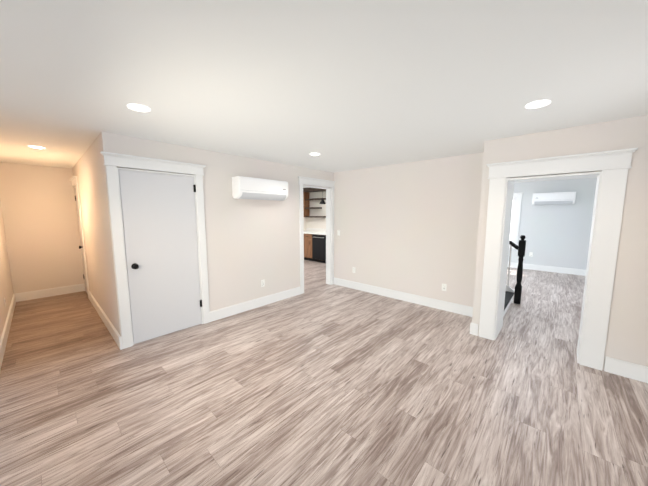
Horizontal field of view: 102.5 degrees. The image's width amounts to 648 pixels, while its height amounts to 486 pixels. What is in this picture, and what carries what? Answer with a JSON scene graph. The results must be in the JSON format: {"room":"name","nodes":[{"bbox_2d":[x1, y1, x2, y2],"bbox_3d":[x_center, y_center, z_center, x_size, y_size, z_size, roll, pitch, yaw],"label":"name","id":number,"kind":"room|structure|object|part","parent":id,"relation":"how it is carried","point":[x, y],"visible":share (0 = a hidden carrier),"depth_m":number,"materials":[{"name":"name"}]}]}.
{"room":"empty living room","nodes":[
{"label":"empty living room","id":0,"kind":"room"},
{"bbox_2d":[0,200,12,338],"bbox_3d":[-2.599,0.133,1.792,7.890,2.400,0.120,6,9,42],"label":"wall","id":1,"kind":"structure","parent":0,"point":[6,289],"depth_m":3.80,"materials":[{"name":"beige paint"}]},
{"bbox_2d":[0,294,15,369],"bbox_3d":[-2.553,1.245,1.969,7.650,0.150,0.016,6,9,42],"label":"baseboard","id":2,"kind":"structure","parent":1,"relation":"attached to","point":[4,336],"depth_m":3.22,"materials":[{"name":"white paint"}]},
{"bbox_2d":[0,162,83,293],"bbox_3d":[-4.715,-0.257,5.217,0.120,2.400,2.130,6,9,42],"label":"wall","id":3,"kind":"structure","parent":0,"point":[39,210],"depth_m":4.69,"materials":[{"name":"beige paint"}]},
{"bbox_2d":[15,283,84,301],"bbox_3d":[-5.075,0.917,4.850,0.016,0.150,0.910,6,9,42],"label":"baseboard","id":4,"kind":"structure","parent":3,"relation":"attached to","point":[31,295],"depth_m":4.82,"materials":[{"name":"white paint"}]},
{"bbox_2d":[72,169,84,283],"bbox_3d":[-4.709,-0.242,5.083,0.070,2.400,0.120,6,9,42],"label":"wall","id":5,"kind":"structure","parent":0,"point":[78,228],"depth_m":5.04,"materials":[{"name":"beige paint"}]},
{"bbox_2d":[72,131,121,335],"bbox_3d":[-3.474,-0.115,3.967,3.270,2.400,0.120,6,9,42],"label":"wall","id":6,"kind":"structure","parent":0,"point":[90,175],"depth_m":3.34,"materials":[{"name":"beige paint"}]},
{"bbox_2d":[70,176,88,298],"bbox_3d":[-4.487,-0.099,4.859,0.800,2.168,0.174,6,9,42],"label":"door frame","id":7,"kind":"structure","parent":6,"relation":"attached to","point":[74,179],"depth_m":4.59,"materials":[{"name":"white paint"}]},
{"bbox_2d":[75,188,87,293],"bbox_3d":[-4.524,-0.021,4.838,0.550,1.997,0.101,6,9,42],"label":"hall door","id":8,"kind":"structure","parent":6,"relation":"in","point":[81,246],"depth_m":4.92,"materials":[{"name":"white paint"}]},
{"bbox_2d":[88,291,119,347],"bbox_3d":[-3.273,1.034,3.822,2.605,0.150,0.016,6,9,42],"label":"baseboard","id":9,"kind":"structure","parent":6,"relation":"attached to","point":[112,330],"depth_m":3.52,"materials":[{"name":"white paint"}]},
{"bbox_2d":[119,336,122,349],"bbox_3d":[-2.301,1.133,2.948,0.016,0.150,0.024,6,9,42],"label":"baseboard","id":10,"kind":"structure","parent":6,"relation":"attached to","point":[120,342],"depth_m":2.94,"materials":[{"name":"white paint"}]},
{"bbox_2d":[113,133,330,310],"bbox_3d":[-1.091,-0.146,4.243,0.120,2.400,3.553,6,9,42],"label":"wall","id":11,"kind":"structure","parent":0,"point":[251,244],"depth_m":3.98,"materials":[{"name":"beige paint"}]},
{"bbox_2d":[100,151,209,348],"bbox_3d":[-1.988,0.085,3.236,0.174,2.168,1.072,6,9,42],"label":"door frame","id":12,"kind":"structure","parent":11,"relation":"attached to","point":[113,162],"depth_m":2.96,"materials":[{"name":"white paint"}]},
{"bbox_2d":[119,170,201,343],"bbox_3d":[-1.948,0.163,3.219,0.101,1.997,0.798,6,9,42],"label":"closet door","id":13,"kind":"structure","parent":11,"relation":"in","point":[159,226],"depth_m":3.18,"materials":[{"name":"white paint"}]},
{"bbox_2d":[210,287,300,321],"bbox_3d":[-1.037,0.976,4.329,0.016,0.150,1.740,6,9,42],"label":"baseboard","id":14,"kind":"structure","parent":11,"relation":"attached to","point":[221,313],"depth_m":4.19,"materials":[{"name":"white paint"}]},
{"bbox_2d":[232,176,287,200],"bbox_3d":[-0.966,-0.833,4.052,0.216,0.317,0.890,6,9,42],"label":"air conditioner","id":15,"kind":"object","parent":11,"relation":"in","point":[254,188],"visible":1,"depth_m":3.90,"materials":[{"name":"white plastic"}]},
{"bbox_2d":[298,176,335,293],"bbox_3d":[-0.154,-0.158,5.237,0.174,2.198,1.046,6,9,42],"label":"trim","id":16,"kind":"structure","parent":11,"relation":"attached to","point":[313,182],"depth_m":5.41,"materials":[{"name":"white paint"}]},
{"bbox_2d":[304,217,306,230],"bbox_3d":[-2.239,-0.522,7.552,0.120,2.400,4.680,6,9,42],"label":"wall","id":17,"kind":"structure","parent":0,"point":[305,222],"depth_m":9.19,"materials":[{"name":"paint"}]},
{"bbox_2d":[307,191,325,228],"bbox_3d":[-0.069,-0.666,8.814,1.620,2.400,0.120,6,9,42],"label":"wall","id":18,"kind":"structure","parent":0,"point":[312,222],"depth_m":8.83,"materials":[{"name":"paint"}]},
{"bbox_2d":[303,192,309,216],"bbox_3d":[-0.674,-1.314,8.980,0.156,0.850,0.335,6,9,42],"label":"upper cabinet","id":19,"kind":"object","parent":18,"relation":"attached to","point":[306,203],"depth_m":8.94,"materials":[{"name":"brown wood"}]},
{"bbox_2d":[305,207,321,208],"bbox_3d":[-0.361,-1.177,8.773,0.575,0.045,0.240,6,9,42],"label":"shelf","id":20,"kind":"object","parent":18,"relation":"attached to","point":[313,207],"visible":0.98,"depth_m":8.63,"materials":[{"name":"brown wood"}]},
{"bbox_2d":[303,188,325,192],"bbox_3d":[-0.199,-1.752,8.492,1.446,0.121,0.340,6,9,42],"label":"valance","id":21,"kind":"object","parent":18,"relation":"attached to","point":[308,190],"visible":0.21,"depth_m":8.50,"materials":[{"name":"brown wood"}]},
{"bbox_2d":[305,216,325,217],"bbox_3d":[-0.268,-0.879,8.723,0.825,0.045,0.240,6,9,42],"label":"shelf","id":22,"kind":"object","parent":18,"relation":"attached to","point":[317,216],"visible":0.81,"depth_m":8.51,"materials":[{"name":"brown wood"}]},
{"bbox_2d":[305,198,325,199],"bbox_3d":[-0.268,-1.456,8.657,0.825,0.045,0.240,6,9,42],"label":"shelf","id":23,"kind":"object","parent":18,"relation":"attached to","point":[316,199],"visible":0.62,"depth_m":8.47,"materials":[{"name":"brown wood"}]},
{"bbox_2d":[308,228,325,231],"bbox_3d":[0.428,-0.383,8.294,2.846,0.104,0.015,6,9,42],"label":"backsplash","id":24,"kind":"structure","parent":18,"relation":"attached to","point":[309,229],"depth_m":8.82,"materials":[{"name":"white tile"}]},
{"bbox_2d":[0,0,647,187],"bbox_3d":[0.778,-1.481,5.007,9.200,0.120,10.000,6,9,42],"label":"ceiling","id":25,"kind":"structure","parent":0,"point":[342,85],"depth_m":1.59,"materials":[{"name":"white paint"}]},
{"bbox_2d":[28,146,45,148],"bbox_3d":[-3.680,-1.227,3.335,0.152,0.006,0.152,6,9,42],"label":"recessed light","id":26,"kind":"object","parent":25,"relation":"in","point":[38,147],"visible":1,"depth_m":3.34,"materials":[{"name":"white"}]},
{"bbox_2d":[127,104,149,111],"bbox_3d":[-1.490,-1.086,2.095,0.152,0.006,0.152,6,9,42],"label":"recessed light","id":27,"kind":"object","parent":25,"relation":"in","point":[139,108],"visible":1,"depth_m":2.08,"materials":[{"name":"white"}]},
{"bbox_2d":[525,100,550,108],"bbox_3d":[1.663,-1.078,2.024,0.152,0.006,0.152,6,9,42],"label":"recessed light","id":28,"kind":"object","parent":25,"relation":"in","point":[538,104],"visible":1,"depth_m":2.02,"materials":[{"name":"white"}]},
{"bbox_2d":[0,260,647,485],"bbox_3d":[0.778,0.993,5.289,9.200,0.100,10.000,6,9,42],"label":"floor","id":29,"kind":"structure","parent":0,"point":[319,381],"depth_m":2.16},
{"bbox_2d":[304,232,311,259],"bbox_3d":[-0.361,0.113,8.672,0.503,0.885,0.604,6,9,42],"label":"base cabinet","id":30,"kind":"object","parent":29,"relation":"on","point":[307,239],"depth_m":8.42,"materials":[{"name":"brown wood"}]},
{"bbox_2d":[312,236,323,262],"bbox_3d":[0.047,0.155,8.303,0.726,0.885,0.604,6,9,42],"label":"dishwasher","id":31,"kind":"object","parent":29,"relation":"on","point":[315,244],"depth_m":8.12,"materials":[{"name":"black metal"}]},
{"bbox_2d":[308,232,325,235],"bbox_3d":[0.230,-0.285,8.071,2.866,0.041,0.626,6,9,42],"label":"countertop","id":32,"kind":"structure","parent":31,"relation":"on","point":[309,233],"depth_m":8.18,"materials":[{"name":"white stone"}]},
{"bbox_2d":[324,236,325,262],"bbox_3d":[0.558,0.207,7.842,0.780,0.885,0.604,6,9,42],"label":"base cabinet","id":33,"kind":"object","parent":29,"relation":"on","point":[324,236],"depth_m":7.92,"materials":[{"name":"brown wood"}]},
{"bbox_2d":[503,235,525,316],"bbox_3d":[1.881,-0.510,4.793,2.895,2.998,1.303,6,9,42],"label":"staircase","id":34,"kind":"structure","parent":29,"relation":"on","point":[510,293],"depth_m":4.39,"materials":[{"name":"black paint"}]},
{"bbox_3d":[2.299,-1.017,5.171,2.708,2.076,0.062,6,9,42],"label":"rail","id":35,"kind":"part","parent":34,"relation":"part of","materials":[{"name":"black paint"}]},
{"bbox_2d":[334,152,482,306],"bbox_3d":[1.300,-0.194,4.662,2.851,2.400,0.120,6,9,42],"label":"wall","id":36,"kind":"structure","parent":0,"point":[410,227],"depth_m":4.39,"materials":[{"name":"beige paint"}]},
{"bbox_2d":[334,277,472,316],"bbox_3d":[1.254,0.930,4.739,2.850,0.150,0.016,6,9,42],"label":"baseboard","id":37,"kind":"structure","parent":36,"relation":"attached to","point":[437,304],"depth_m":4.52,"materials":[{"name":"white paint"}]},
{"bbox_2d":[442,283,446,290],"bbox_3d":[1.904,0.703,4.123,0.072,0.116,0.010,6,9,42],"label":"electrical outlet","id":38,"kind":"object","parent":36,"relation":"attached to","point":[444,286],"visible":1,"depth_m":4.12,"materials":[{"name":"white plastic"}]},
{"bbox_2d":[472,137,508,335],"bbox_3d":[2.160,-0.041,3.320,0.240,2.400,0.540,6,9,42],"label":"wall","id":39,"kind":"structure","parent":0,"point":[495,151],"depth_m":3.13,"materials":[{"name":"beige paint"}]},
{"bbox_2d":[471,323,478,335],"bbox_3d":[1.912,1.094,3.298,0.075,0.150,0.016,6,9,42],"label":"baseboard","id":40,"kind":"structure","parent":39,"relation":"attached to","point":[474,328],"depth_m":3.29,"materials":[{"name":"white paint"}]},
{"bbox_2d":[508,178,596,269],"bbox_3d":[6.041,-0.435,6.783,3.270,2.400,0.120,6,9,42],"label":"wall","id":41,"kind":"structure","parent":0,"point":[557,235],"depth_m":6.72,"materials":[{"name":"paint"}]},
{"bbox_2d":[509,192,523,248],"bbox_3d":[5.100,-0.651,7.580,1.050,1.560,0.180,6,9,42],"label":"living room window","id":42,"kind":"structure","parent":41,"relation":"in","point":[513,220],"depth_m":7.27,"materials":[{"name":"white paint"}]},
{"bbox_2d":[507,262,585,275],"bbox_3d":[5.263,0.613,7.523,5.010,0.150,0.016,6,9,42],"label":"baseboard","id":43,"kind":"structure","parent":41,"relation":"attached to","point":[582,272],"depth_m":6.85,"materials":[{"name":"white paint"}]},
{"bbox_2d":[532,192,575,204],"bbox_3d":[5.860,-1.133,6.645,0.820,0.307,0.211,6,9,42],"label":"air conditioner","id":44,"kind":"object","parent":41,"relation":"in","point":[558,198],"visible":1,"depth_m":6.56,"materials":[{"name":"white plastic"}]},
{"bbox_2d":[507,115,647,369],"bbox_3d":[2.906,0.058,2.451,2.040,2.400,0.250,6,9,42],"label":"wall","id":45,"kind":"structure","parent":0,"point":[627,336],"depth_m":2.40,"materials":[{"name":"beige paint"}]},
{"bbox_2d":[479,148,637,370],"bbox_3d":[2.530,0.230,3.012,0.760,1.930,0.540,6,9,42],"label":"door frame","id":46,"kind":"structure","parent":45,"relation":"attached to","point":[507,215],"depth_m":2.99,"materials":[{"name":"white paint"}]},
{"bbox_2d":[604,356,647,382],"bbox_3d":[2.855,1.191,2.446,0.295,0.150,0.016,6,9,42],"label":"baseboard","id":47,"kind":"structure","parent":45,"relation":"attached to","point":[631,370],"depth_m":2.44,"materials":[{"name":"white paint"}]},
{"label":"outside","id":48,"kind":"structure","parent":0,"visible":0},
{"bbox_2d":[510,201,513,240],"bbox_3d":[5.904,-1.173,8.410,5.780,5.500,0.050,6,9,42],"label":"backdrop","id":49,"kind":"structure","parent":48,"point":[511,220],"depth_m":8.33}
]}

